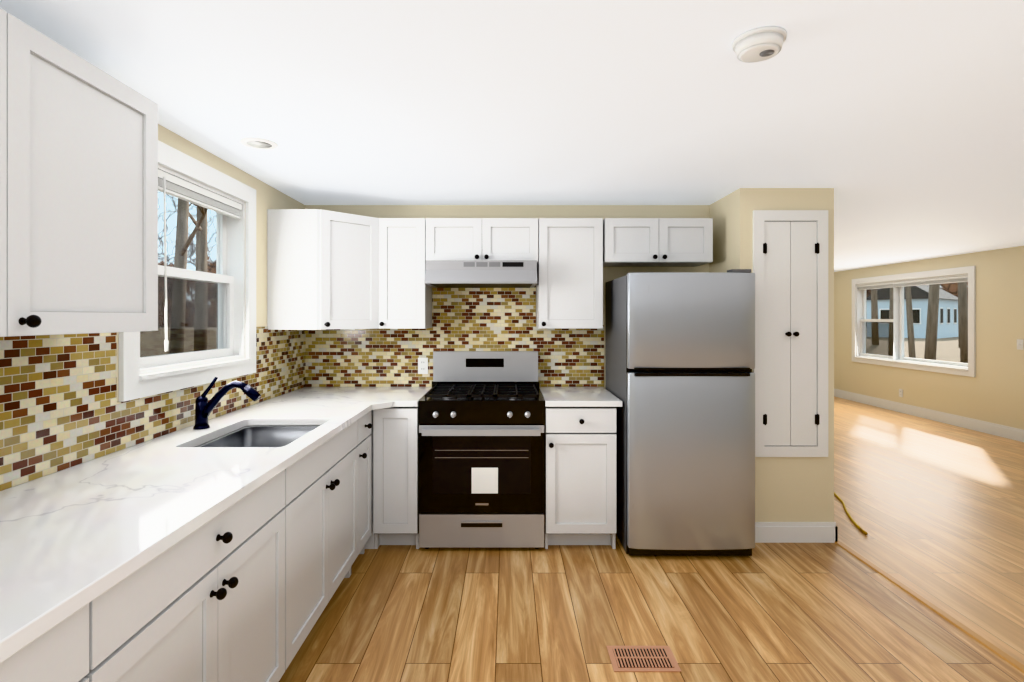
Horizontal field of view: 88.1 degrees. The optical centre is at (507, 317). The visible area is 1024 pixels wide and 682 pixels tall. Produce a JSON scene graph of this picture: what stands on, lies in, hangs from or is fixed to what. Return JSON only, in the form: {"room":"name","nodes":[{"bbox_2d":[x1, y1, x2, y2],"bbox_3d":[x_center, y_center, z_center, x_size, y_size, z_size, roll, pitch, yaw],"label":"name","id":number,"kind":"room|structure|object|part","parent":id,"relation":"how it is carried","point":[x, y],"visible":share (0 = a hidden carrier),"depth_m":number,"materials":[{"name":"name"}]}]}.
{"room":"kitchen","nodes":[
{"label":"kitchen","id":0,"kind":"room"},
{"bbox_2d":[28,124,304,481],"bbox_3d":[-1.555,0.300,0.435,0.150,2.240,7.150,0,0,0],"label":"wall","id":1,"kind":"structure","parent":0,"point":[268,196],"depth_m":3.13,"materials":[{"name":"beige paint"}]},
{"bbox_2d":[0,8,39,336],"bbox_3d":[-1.316,-0.330,0.953,0.325,0.750,0.647,0,0,0],"label":"upper cabinet","id":2,"kind":"object","parent":1,"relation":"attached to","point":[19,42],"depth_m":1.25,"materials":[{"name":"white wood"}]},
{"bbox_2d":[40,32,157,334],"bbox_3d":[-1.316,-0.330,1.452,0.325,0.750,0.585,0,0,0],"label":"upper cabinet","id":3,"kind":"object","parent":1,"relation":"attached to","point":[78,194],"depth_m":1.49,"materials":[{"name":"white wood"}]},
{"bbox_2d":[0,326,305,490],"bbox_3d":[-1.476,0.275,1.506,0.007,0.459,4.693,0,0,0],"label":"tile","id":4,"kind":"structure","parent":1,"relation":"attached to","point":[61,408],"depth_m":1.84,"materials":[{"name":"tile"}]},
{"bbox_2d":[119,140,255,401],"bbox_3d":[-1.539,-0.210,2.540,0.182,1.060,1.060,0,0,0],"label":"window","id":5,"kind":"structure","parent":1,"relation":"in","point":[234,277],"depth_m":2.67,"materials":[{"name":"white paint"}]},
{"bbox_2d":[305,205,708,388],"bbox_3d":[-0.005,0.300,3.935,2.950,2.240,0.150,0,0,0],"label":"wall","id":6,"kind":"structure","parent":0,"point":[540,211],"depth_m":3.86,"materials":[{"name":"beige paint"}]},
{"bbox_2d":[267,209,386,329],"bbox_3d":[-1.143,-0.295,3.552,0.669,0.740,0.612,0,0,0],"label":"upper cabinet","id":7,"kind":"object","parent":6,"relation":"attached to","point":[326,269],"depth_m":3.27,"materials":[{"name":"white wood"}]},
{"bbox_2d":[387,218,431,328],"bbox_3d":[-0.735,-0.295,3.674,0.364,0.740,0.368,0,0,0],"label":"upper cabinet","id":8,"kind":"object","parent":6,"relation":"attached to","point":[409,300],"depth_m":3.54,"materials":[{"name":"white wood"}]},
{"bbox_2d":[306,286,603,386],"bbox_3d":[-0.390,0.225,3.857,2.180,1.190,0.007,0,0,0],"label":"tile","id":9,"kind":"structure","parent":6,"relation":"attached to","point":[483,319],"depth_m":3.85,"materials":[{"name":"tile"}]},
{"bbox_2d":[418,358,427,373],"bbox_3d":[-0.618,0.352,3.848,0.072,0.118,0.008,0,0,0],"label":"outlet","id":10,"kind":"object","parent":9,"relation":"attached to","point":[422,365],"visible":1,"depth_m":3.85,"materials":[{"name":"white plastic"}]},
{"bbox_2d":[427,218,538,264],"bbox_3d":[-0.173,-0.517,3.696,0.755,0.295,0.325,0,0,0],"label":"upper cabinet","id":11,"kind":"object","parent":6,"relation":"attached to","point":[447,238],"depth_m":3.53,"materials":[{"name":"white wood"}]},
{"bbox_2d":[424,260,536,287],"bbox_3d":[-0.172,-0.291,3.606,0.717,0.154,0.501,0,0,0],"label":"range hood","id":12,"kind":"object","parent":11,"relation":"attached to","point":[480,273],"visible":1,"depth_m":3.40,"materials":[{"name":"silver metal"}]},
{"bbox_2d":[536,218,606,328],"bbox_3d":[0.421,-0.295,3.696,0.430,0.740,0.325,0,0,0],"label":"upper cabinet","id":13,"kind":"object","parent":6,"relation":"attached to","point":[572,251],"depth_m":3.54,"materials":[{"name":"white wood"}]},
{"bbox_2d":[607,218,712,266],"bbox_3d":[1.009,-0.517,3.696,0.722,0.295,0.325,0,0,0],"label":"upper cabinet","id":14,"kind":"object","parent":6,"relation":"attached to","point":[631,242],"depth_m":3.53,"materials":[{"name":"white wood"}]},
{"bbox_2d":[0,0,1023,271],"bbox_3d":[2.200,-0.870,3.360,7.660,0.100,13.300,0,0,0],"label":"ceiling","id":15,"kind":"structure","parent":0,"point":[896,126],"depth_m":1.99,"materials":[{"name":"white paint"}]},
{"bbox_2d":[240,137,277,149],"bbox_3d":[-1.170,-0.816,2.490,0.164,0.007,0.164,0,0,0],"label":"recessed light","id":16,"kind":"object","parent":15,"relation":"in","point":[258,143],"visible":1,"depth_m":2.47,"materials":[{"name":"white plastic"}]},
{"bbox_2d":[732,26,786,62],"bbox_3d":[0.740,-0.796,1.560,0.148,0.046,0.148,0,0,0],"label":"smoke detector","id":17,"kind":"object","parent":15,"relation":"attached to","point":[759,44],"visible":1,"depth_m":1.52,"materials":[{"name":"white plastic"}]},
{"bbox_2d":[279,397,1023,681],"bbox_3d":[2.200,1.445,3.360,7.660,0.050,13.300,0,0,0],"label":"floor","id":18,"kind":"structure","parent":0,"point":[799,612],"depth_m":2.67,"materials":[{"name":"brown wood"}]},
{"bbox_2d":[0,577,127,681],"bbox_3d":[-1.150,0.981,0.586,0.654,0.878,1.037,0,0,0],"label":"base cabinet","id":19,"kind":"object","parent":18,"relation":"on","point":[91,644],"depth_m":1.03,"materials":[{"name":"white wood"}]},
{"bbox_2d":[128,462,295,681],"bbox_3d":[-1.150,0.981,1.502,0.654,0.878,1.036,0,0,0],"label":"base cabinet","id":20,"kind":"object","parent":18,"relation":"on","point":[244,589],"depth_m":1.54,"materials":[{"name":"white wood"}]},
{"bbox_2d":[0,387,387,662],"bbox_3d":[-1.133,0.522,1.529,0.690,0.035,4.658,0,0,0],"label":"countertop","id":21,"kind":"structure","parent":20,"relation":"on","point":[74,539],"depth_m":1.45,"materials":[{"name":"stone"}]},
{"bbox_2d":[193,377,260,429],"bbox_3d":[-1.265,0.386,2.388,0.328,0.236,0.112,0,0,0],"label":"faucet","id":22,"kind":"object","parent":21,"relation":"on","point":[204,407],"visible":1,"depth_m":2.38,"materials":[{"name":"black metal"}]},
{"bbox_2d":[196,426,318,446],"bbox_3d":[-1.090,0.641,2.350,0.438,0.200,0.588,0,0,0],"label":"sink","id":23,"kind":"object","parent":21,"relation":"in","point":[263,436],"visible":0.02,"depth_m":2.64,"materials":[{"name":"silver metal"}]},
{"bbox_2d":[244,416,363,652],"bbox_3d":[-1.150,0.981,2.431,0.654,0.878,1.067,0,0,0],"label":"base cabinet","id":24,"kind":"object","parent":18,"relation":"on","point":[330,478],"depth_m":2.40,"materials":[{"name":"white wood"}]},
{"bbox_2d":[364,411,371,552],"bbox_3d":[-1.150,0.981,3.018,0.654,0.878,0.348,0,0,0],"label":"base cabinet","id":25,"kind":"object","parent":18,"relation":"on","point":[367,418],"depth_m":3.12,"materials":[{"name":"white wood"}]},
{"bbox_2d":[365,406,419,548],"bbox_3d":[-1.012,0.981,3.530,0.931,0.878,0.654,0,0,0],"label":"base cabinet","id":26,"kind":"object","parent":18,"relation":"on","point":[394,434],"visible":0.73,"depth_m":3.21,"materials":[{"name":"white wood"}]},
{"bbox_2d":[368,387,431,408],"bbox_3d":[-0.666,0.522,3.470,0.243,0.035,0.776,0,0,0],"label":"countertop","id":27,"kind":"structure","parent":26,"relation":"on","point":[395,396],"depth_m":3.34,"materials":[{"name":"stone"}]},
{"bbox_2d":[419,351,544,548],"bbox_3d":[-0.159,0.832,3.494,0.766,1.176,0.704,0,0,0],"label":"range","id":28,"kind":"object","parent":18,"relation":"on","point":[481,445],"visible":1,"depth_m":3.21,"materials":[{"name":"silver metal"}]},
{"bbox_2d":[544,406,615,548],"bbox_3d":[0.444,0.981,3.510,0.432,0.878,0.694,0,0,0],"label":"base cabinet","id":29,"kind":"object","parent":18,"relation":"on","point":[579,475],"visible":0.98,"depth_m":3.21,"materials":[{"name":"white wood"}]},
{"bbox_2d":[539,387,621,406],"bbox_3d":[0.460,0.522,3.525,0.465,0.035,0.666,0,0,0],"label":"countertop","id":30,"kind":"structure","parent":29,"relation":"on","point":[553,396],"depth_m":3.34,"materials":[{"name":"stone"}]},
{"bbox_2d":[606,646,681,671],"bbox_3d":[0.560,1.416,2.200,0.270,0.007,0.165,0,0,0],"label":"floor vent","id":31,"kind":"object","parent":18,"relation":"in","point":[642,659],"visible":1,"depth_m":2.19,"materials":[{"name":"orange metal"}]},
{"bbox_2d":[606,269,754,555],"bbox_3d":[1.079,0.569,3.448,0.746,1.702,0.754,0,0,0],"label":"fridge","id":32,"kind":"object","parent":18,"relation":"on","point":[680,365],"visible":0.96,"depth_m":3.08,"materials":[{"name":"silver metal"}]},
{"bbox_3d":[1.079,0.029,3.120,0.686,0.623,0.099,0,0,0],"label":"handle","id":33,"kind":"part","parent":32,"relation":"part of","materials":[{"name":"silver metal"}]},
{"bbox_2d":[834,492,867,534],"bbox_3d":[2.693,1.411,4.458,0.048,0.018,2.141,0,0,20],"label":"extension cord","id":34,"kind":"object","parent":18,"relation":"on","point":[851,518],"visible":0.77,"depth_m":3.75,"materials":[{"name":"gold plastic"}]},
{"bbox_2d":[834,541,1023,672],"bbox_3d":[2.080,1.417,0.355,0.044,0.007,5.990,0,0,0],"label":"threshold strip","id":35,"kind":"object","parent":18,"relation":"on","point":[975,636],"depth_m":2.53,"materials":[{"name":"brown wood"}]},
{"bbox_2d":[709,188,833,521],"bbox_3d":[1.768,0.300,6.605,0.595,2.240,6.510,0,0,0],"label":"wall","id":36,"kind":"structure","parent":0,"point":[794,489],"depth_m":3.35,"materials":[{"name":"beige paint"}]},
{"bbox_2d":[753,210,827,456],"bbox_3d":[1.783,0.102,3.323,0.468,1.553,0.053,0,0,0],"label":"pantry cabinet","id":37,"kind":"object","parent":36,"relation":"in","point":[790,267],"depth_m":3.34,"materials":[{"name":"white paint"}]},
{"bbox_2d":[755,522,833,542],"bbox_3d":[1.755,1.358,3.343,0.570,0.125,0.014,0,0,0],"label":"baseboard","id":38,"kind":"structure","parent":36,"relation":"attached to","point":[796,532],"depth_m":3.34,"materials":[{"name":"white paint"}]},
{"bbox_2d":[834,522,837,541],"bbox_3d":[2.072,1.358,6.598,0.014,0.125,6.524,0,0,0],"label":"baseboard","id":39,"kind":"structure","parent":36,"relation":"attached to","point":[835,527],"depth_m":3.34,"materials":[{"name":"white paint"}]},
{"bbox_2d":[834,246,1023,429],"bbox_3d":[5.955,0.300,3.435,0.150,2.240,13.150,0,0,0],"label":"wall","id":40,"kind":"structure","parent":0,"point":[992,391],"depth_m":6.64,"materials":[{"name":"beige paint"}]},
{"bbox_2d":[899,389,902,396],"bbox_3d":[5.875,1.130,7.910,0.008,0.118,0.072,0,0,0],"label":"outlet","id":41,"kind":"object","parent":40,"relation":"attached to","point":[900,392],"visible":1,"depth_m":7.90,"materials":[{"name":"white plastic"}]},
{"bbox_2d":[852,266,975,376],"bbox_3d":[5.939,0.050,7.835,0.182,1.400,2.370,0,0,0],"label":"window","id":42,"kind":"structure","parent":40,"relation":"in","point":[897,283],"depth_m":8.01,"materials":[{"name":"white paint"}]},
{"bbox_2d":[834,389,1023,441],"bbox_3d":[5.873,1.350,3.360,0.014,0.140,13.000,0,0,0],"label":"baseboard","id":43,"kind":"structure","parent":40,"relation":"attached to","point":[1008,432],"depth_m":7.19,"materials":[{"name":"white paint"}]},
{"bbox_2d":[1017,339,1022,349],"bbox_3d":[5.873,0.310,6.070,0.013,0.118,0.072,0,0,0],"label":"light switch","id":44,"kind":"object","parent":40,"relation":"attached to","point":[1019,344],"visible":1,"depth_m":6.06,"materials":[{"name":"white plastic"}]},
{"label":"outside","id":45,"kind":"structure","parent":0,"visible":0},
{"bbox_2d":[140,327,962,362],"bbox_3d":[13.520,1.895,18.860,150.000,0.250,150.000,0,0,0],"label":"ground","id":46,"kind":"structure","parent":45,"point":[946,354],"depth_m":32.23,"materials":[{"name":"brown soil"}]},
{"bbox_2d":[169,198,207,353],"bbox_3d":[-4.445,-2.678,8.483,2.310,9.006,3.586,0,0,0],"label":"tree","id":47,"kind":"object","parent":46,"relation":"on","point":[180,242],"depth_m":8.65,"materials":[{"name":"brown plant"}]},
{"bbox_2d":[189,203,206,350],"bbox_3d":[-7.621,-4.178,12.707,4.427,12.008,4.590,0,0,0],"label":"tree","id":48,"kind":"object","parent":46,"relation":"on","point":[202,252],"depth_m":12.68,"materials":[{"name":"brown plant"}]},
{"bbox_2d":[871,289,878,344],"bbox_3d":[23.259,-6.177,33.314,3.502,16.010,3.708,0,0,0],"label":"tree","id":49,"kind":"object","parent":46,"relation":"on","point":[874,311],"depth_m":33.69,"materials":[{"name":"brown plant"}]},
{"bbox_2d":[888,288,892,355],"bbox_3d":[13.665,-4.178,18.888,4.731,12.005,3.754,0,0,0],"label":"tree","id":50,"kind":"object","parent":46,"relation":"on","point":[891,307],"depth_m":19.35,"materials":[{"name":"brown plant"}]},
{"bbox_2d":[905,285,915,357],"bbox_3d":[10.708,-3.179,14.998,3.370,10.005,3.529,0,0,0],"label":"tree","id":51,"kind":"object","parent":46,"relation":"on","point":[911,344],"depth_m":14.38,"materials":[{"name":"brown plant"}]},
{"bbox_2d":[866,284,957,338],"bbox_3d":[37.020,-0.860,48.360,7.632,5.280,5.616,0,0,-38],"label":"house","id":52,"kind":"structure","parent":46,"relation":"on","point":[946,328],"depth_m":45.90,"materials":[{"name":"blue"}]},
{"bbox_2d":[924,283,939,359],"bbox_3d":[13.070,-5.177,15.393,4.323,14.009,4.159,0,0,0],"label":"tree","id":53,"kind":"object","parent":46,"relation":"on","point":[931,331],"depth_m":16.20,"materials":[{"name":"brown plant"}]},
{"bbox_2d":[958,282,959,347],"bbox_3d":[25.873,-5.679,30.758,3.474,15.004,3.305,0,0,0],"label":"tree","id":54,"kind":"object","parent":46,"relation":"on","point":[958,320],"depth_m":30.95,"materials":[{"name":"brown plant"}]},
{"bbox_2d":[959,282,967,362],"bbox_3d":[17.541,-5.178,20.861,3.697,14.005,2.437,0,0,0],"label":"tree","id":55,"kind":"object","parent":46,"relation":"on","point":[963,311],"depth_m":20.76,"materials":[{"name":"brown plant"}]}
]}

